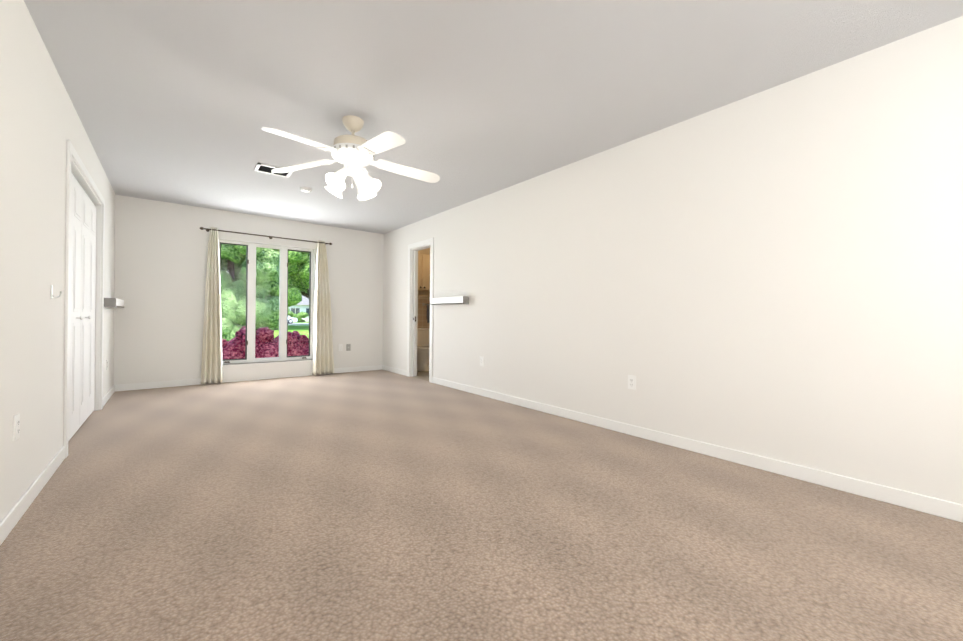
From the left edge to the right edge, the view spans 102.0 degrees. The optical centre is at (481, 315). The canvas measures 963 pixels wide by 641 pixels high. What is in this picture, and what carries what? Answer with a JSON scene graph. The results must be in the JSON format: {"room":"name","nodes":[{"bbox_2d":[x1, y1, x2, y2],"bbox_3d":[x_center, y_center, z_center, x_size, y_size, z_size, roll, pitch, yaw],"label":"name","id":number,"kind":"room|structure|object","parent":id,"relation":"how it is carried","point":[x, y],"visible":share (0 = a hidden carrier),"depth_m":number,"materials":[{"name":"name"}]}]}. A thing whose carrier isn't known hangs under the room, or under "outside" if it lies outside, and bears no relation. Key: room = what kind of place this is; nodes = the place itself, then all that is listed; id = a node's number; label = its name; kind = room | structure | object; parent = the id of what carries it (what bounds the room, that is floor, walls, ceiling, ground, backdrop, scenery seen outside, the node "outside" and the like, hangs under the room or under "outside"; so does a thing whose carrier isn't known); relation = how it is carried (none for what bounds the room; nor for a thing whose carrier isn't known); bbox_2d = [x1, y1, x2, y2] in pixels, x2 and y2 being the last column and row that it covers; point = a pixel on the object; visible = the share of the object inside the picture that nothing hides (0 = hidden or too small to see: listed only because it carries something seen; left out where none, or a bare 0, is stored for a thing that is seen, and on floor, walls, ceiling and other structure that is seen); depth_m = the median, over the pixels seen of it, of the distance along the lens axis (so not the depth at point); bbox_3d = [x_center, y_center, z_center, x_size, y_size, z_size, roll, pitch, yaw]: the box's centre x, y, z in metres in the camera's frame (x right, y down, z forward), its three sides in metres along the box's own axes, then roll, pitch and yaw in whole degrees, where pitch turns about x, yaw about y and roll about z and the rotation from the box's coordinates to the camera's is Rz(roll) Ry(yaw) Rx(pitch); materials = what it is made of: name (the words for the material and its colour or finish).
{"room":"empty bedroom","nodes":[
{"label":"empty bedroom","id":0,"kind":"room"},
{"bbox_2d":[0,0,115,521],"bbox_3d":[-2.201,-0.269,1.780,0.120,2.440,8.094,1,0,-38],"label":"wall","id":1,"kind":"structure","parent":0,"point":[40,123],"depth_m":2.00,"materials":[{"name":"white paint"}]},
{"bbox_2d":[13,413,19,440],"bbox_3d":[-2.140,0.512,1.797,0.010,0.114,0.070,1,0,-38],"label":"electrical outlet","id":2,"kind":"object","parent":1,"relation":"attached to","point":[16,426],"visible":1,"depth_m":1.78,"materials":[{"name":"white plastic"}]},
{"bbox_2d":[0,446,65,544],"bbox_3d":[-1.210,0.915,0.622,0.012,0.085,5.040,1,0,-38],"label":"baseboard","id":3,"kind":"structure","parent":1,"relation":"attached to","point":[14,515],"depth_m":1.94,"materials":[{"name":"white wood"}]},
{"bbox_2d":[51,285,61,298],"bbox_3d":[-2.525,-0.141,2.318,0.045,0.080,0.026,1,0,-38],"label":"hanger","id":4,"kind":"object","parent":1,"relation":"attached to","point":[52,295],"visible":1,"depth_m":2.31,"materials":[{"name":"silver metal"}]},
{"bbox_2d":[68,171,95,440],"bbox_3d":[-3.342,-0.084,3.247,0.092,2.033,1.580,1,0,-38],"label":"bifold closet doors","id":5,"kind":"structure","parent":1,"relation":"in","point":[82,312],"depth_m":3.28,"materials":[{"name":"white painted wood"},{"name":"brushed nickel"}]},
{"bbox_2d":[63,140,104,457],"bbox_3d":[-3.352,-0.117,3.239,0.136,2.122,1.734,1,0,-38],"label":"trim","id":6,"kind":"structure","parent":1,"relation":"attached to","point":[71,153],"depth_m":3.24,"materials":[{"name":"white wood"}]},
{"bbox_2d":[103,385,115,405],"bbox_3d":[-4.202,0.897,4.391,0.012,0.085,1.124,1,0,-38],"label":"baseboard","id":7,"kind":"structure","parent":1,"relation":"attached to","point":[113,389],"depth_m":4.42,"materials":[{"name":"white wood"}]},
{"bbox_2d":[104,297,123,307],"bbox_3d":[-4.178,-0.145,4.441,0.095,0.100,0.886,1,0,-38],"label":"shelf ledge","id":8,"kind":"object","parent":1,"relation":"attached to","point":[113,303],"visible":0.9,"depth_m":4.12,"materials":[{"name":"white"}]},
{"bbox_2d":[114,195,383,384],"bbox_3d":[-3.222,-0.269,6.009,3.780,2.440,0.200,1,0,-38],"label":"wall","id":9,"kind":"structure","parent":0,"point":[161,250],"depth_m":5.28,"materials":[{"name":"white paint"}]},
{"bbox_2d":[116,378,212,390],"bbox_3d":[-4.124,0.899,5.163,1.034,0.085,0.012,1,0,-38],"label":"baseboard","id":10,"kind":"structure","parent":9,"relation":"attached to","point":[186,382],"depth_m":5.08,"materials":[{"name":"white wood"}]},
{"bbox_2d":[217,238,315,382],"bbox_3d":[-3.241,-0.071,5.947,1.309,2.045,0.175,1,0,-38],"label":"window","id":11,"kind":"structure","parent":9,"relation":"in","point":[234,370],"depth_m":5.93,"materials":[{"name":"glass"},{"name":"white painted wood"}]},
{"bbox_2d":[200,227,333,383],"bbox_3d":[-3.126,-0.141,5.868,1.834,2.156,0.140,1,0,-38],"label":"curtains","id":12,"kind":"object","parent":9,"relation":"attached to","point":[212,371],"visible":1,"depth_m":5.44,"materials":[{"name":"beige fabric"}]},
{"bbox_2d":[338,344,342,350],"bbox_3d":[-2.370,0.530,6.555,0.070,0.114,0.010,1,0,-38],"label":"electrical outlet","id":13,"kind":"object","parent":9,"relation":"attached to","point":[340,347],"visible":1,"depth_m":6.55,"materials":[{"name":"white plastic"}]},
{"bbox_2d":[316,365,379,374],"bbox_3d":[-2.237,0.919,6.661,1.167,0.085,0.012,1,0,-38],"label":"baseboard","id":14,"kind":"structure","parent":9,"relation":"attached to","point":[375,367],"depth_m":6.72,"materials":[{"name":"white wood"}]},
{"bbox_2d":[346,344,350,350],"bbox_3d":[-2.264,0.536,6.638,0.070,0.114,0.012,1,0,-38],"label":"electrical outlet","id":15,"kind":"object","parent":9,"relation":"attached to","point":[348,347],"visible":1,"depth_m":6.64,"materials":[{"name":"grey plastic"}]},
{"bbox_2d":[413,371,428,380],"bbox_3d":[-0.450,1.003,6.691,1.670,0.048,1.900,1,0,-38],"label":"floor","id":16,"kind":"structure","parent":0,"point":[423,375],"depth_m":6.37,"materials":[{"name":"tile"}]},
{"bbox_2d":[417,328,429,370],"bbox_3d":[-1.040,0.600,6.965,0.510,0.745,0.710,1,0,-38],"label":"toilet","id":17,"kind":"object","parent":16,"relation":"on","point":[422,349],"visible":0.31,"depth_m":6.88,"materials":[{"name":"white ceramic"}]},
{"bbox_2d":[417,248,429,327],"bbox_3d":[-1.020,-0.247,7.504,1.530,2.440,0.108,1,0,-38],"label":"wall","id":18,"kind":"structure","parent":0,"point":[422,317],"depth_m":7.36,"materials":[{"name":"beige paint"}]},
{"bbox_2d":[418,253,429,296],"bbox_3d":[-1.137,-0.758,7.184,0.620,0.780,0.257,1,0,-38],"label":"upper cabinet","id":19,"kind":"object","parent":18,"relation":"attached to","point":[423,271],"visible":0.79,"depth_m":7.14,"materials":[{"name":"beige wood"}]},
{"bbox_2d":[422,303,429,322],"bbox_3d":[-0.906,-0.052,7.479,0.483,0.370,0.079,1,0,-38],"label":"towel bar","id":20,"kind":"object","parent":18,"relation":"attached to","point":[428,312],"visible":0.33,"depth_m":7.36,"materials":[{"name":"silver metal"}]},
{"bbox_2d":[0,370,962,640],"bbox_3d":[-1.042,0.988,2.578,4.410,0.050,7.934,1,0,-38],"label":"floor carpet","id":21,"kind":"object","parent":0,"point":[372,506],"visible":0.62,"depth_m":1.72,"materials":[{"name":"beige carpet"}]},
{"bbox_2d":[24,0,962,233],"bbox_3d":[-0.400,-1.511,3.114,5.940,0.080,8.234,1,0,-38],"label":"ceiling","id":22,"kind":"structure","parent":0,"point":[183,102],"depth_m":2.42,"materials":[{"name":"white paint"}]},
{"bbox_2d":[254,163,293,177],"bbox_3d":[-2.113,-1.478,3.967,0.320,0.013,0.240,1,0,-38],"label":"ceiling vent","id":23,"kind":"object","parent":22,"relation":"in","point":[263,168],"visible":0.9,"depth_m":3.95,"materials":[{"name":"grey metal"}]},
{"bbox_2d":[300,187,311,192],"bbox_3d":[-2.047,-1.464,4.543,0.132,0.036,0.132,1,0,-38],"label":"smoke detector","id":24,"kind":"object","parent":22,"relation":"attached to","point":[306,189],"visible":1,"depth_m":4.51,"materials":[{"name":"white plastic"}]},
{"bbox_2d":[262,115,439,200],"bbox_3d":[-0.934,-1.177,2.917,1.310,0.598,1.277,1,0,-38],"label":"ceiling fan","id":25,"kind":"object","parent":22,"relation":"hanging from","point":[353,153],"visible":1,"depth_m":2.88,"materials":[{"name":"beige plastic"}]},
{"bbox_2d":[383,16,962,504],"bbox_3d":[0.274,-0.242,4.549,0.120,2.440,6.834,1,0,-38],"label":"wall","id":26,"kind":"structure","parent":0,"point":[775,272],"depth_m":2.54,"materials":[{"name":"white paint"}]},
{"bbox_2d":[380,365,406,375],"bbox_3d":[-1.481,0.925,6.637,0.012,0.085,0.922,1,0,-38],"label":"baseboard","id":27,"kind":"structure","parent":26,"relation":"attached to","point":[382,367],"depth_m":6.65,"materials":[{"name":"white wood"}]},
{"bbox_2d":[413,250,416,375],"bbox_3d":[-1.070,-0.042,6.237,0.035,2.005,0.052,1,0,-38],"label":"pocket door","id":28,"kind":"structure","parent":26,"relation":"in","point":[414,309],"depth_m":6.22,"materials":[{"name":"white wood"}]},
{"bbox_2d":[407,238,433,382],"bbox_3d":[-0.900,-0.085,6.012,0.136,2.113,0.771,1,0,-38],"label":"door frame","id":29,"kind":"structure","parent":26,"relation":"attached to","point":[419,245],"depth_m":6.21,"materials":[{"name":"white wood"}]},
{"bbox_2d":[430,296,468,304],"bbox_3d":[-0.447,-0.206,5.283,0.095,0.100,0.806,1,0,-38],"label":"shelf ledge","id":30,"kind":"object","parent":26,"relation":"attached to","point":[450,300],"visible":1,"depth_m":5.18,"materials":[{"name":"white wood"}]},
{"bbox_2d":[480,356,483,365],"bbox_3d":[0.003,0.556,4.775,0.010,0.114,0.070,1,0,-38],"label":"electrical outlet","id":31,"kind":"object","parent":26,"relation":"attached to","point":[481,361],"visible":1,"depth_m":4.77,"materials":[{"name":"white plastic"}]},
{"bbox_2d":[628,375,635,389],"bbox_3d":[1.240,0.549,3.217,0.010,0.114,0.070,1,0,-38],"label":"electrical outlet","id":32,"kind":"object","parent":26,"relation":"attached to","point":[631,381],"visible":1,"depth_m":3.21,"materials":[{"name":"white plastic"}]},
{"bbox_2d":[432,377,962,522],"bbox_3d":[0.811,0.939,3.750,0.012,0.085,4.907,1,0,-38],"label":"baseboard","id":33,"kind":"structure","parent":26,"relation":"attached to","point":[886,494],"depth_m":2.50,"materials":[{"name":"white wood"}]},
{"label":"outside","id":34,"kind":"structure","parent":0,"visible":0},
{"bbox_2d":[220,244,309,359],"bbox_3d":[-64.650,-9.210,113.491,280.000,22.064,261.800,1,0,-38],"label":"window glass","id":35,"kind":"object","parent":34,"point":[231,306],"depth_m":12.12,"materials":[{"name":"clear glass"}]}
]}

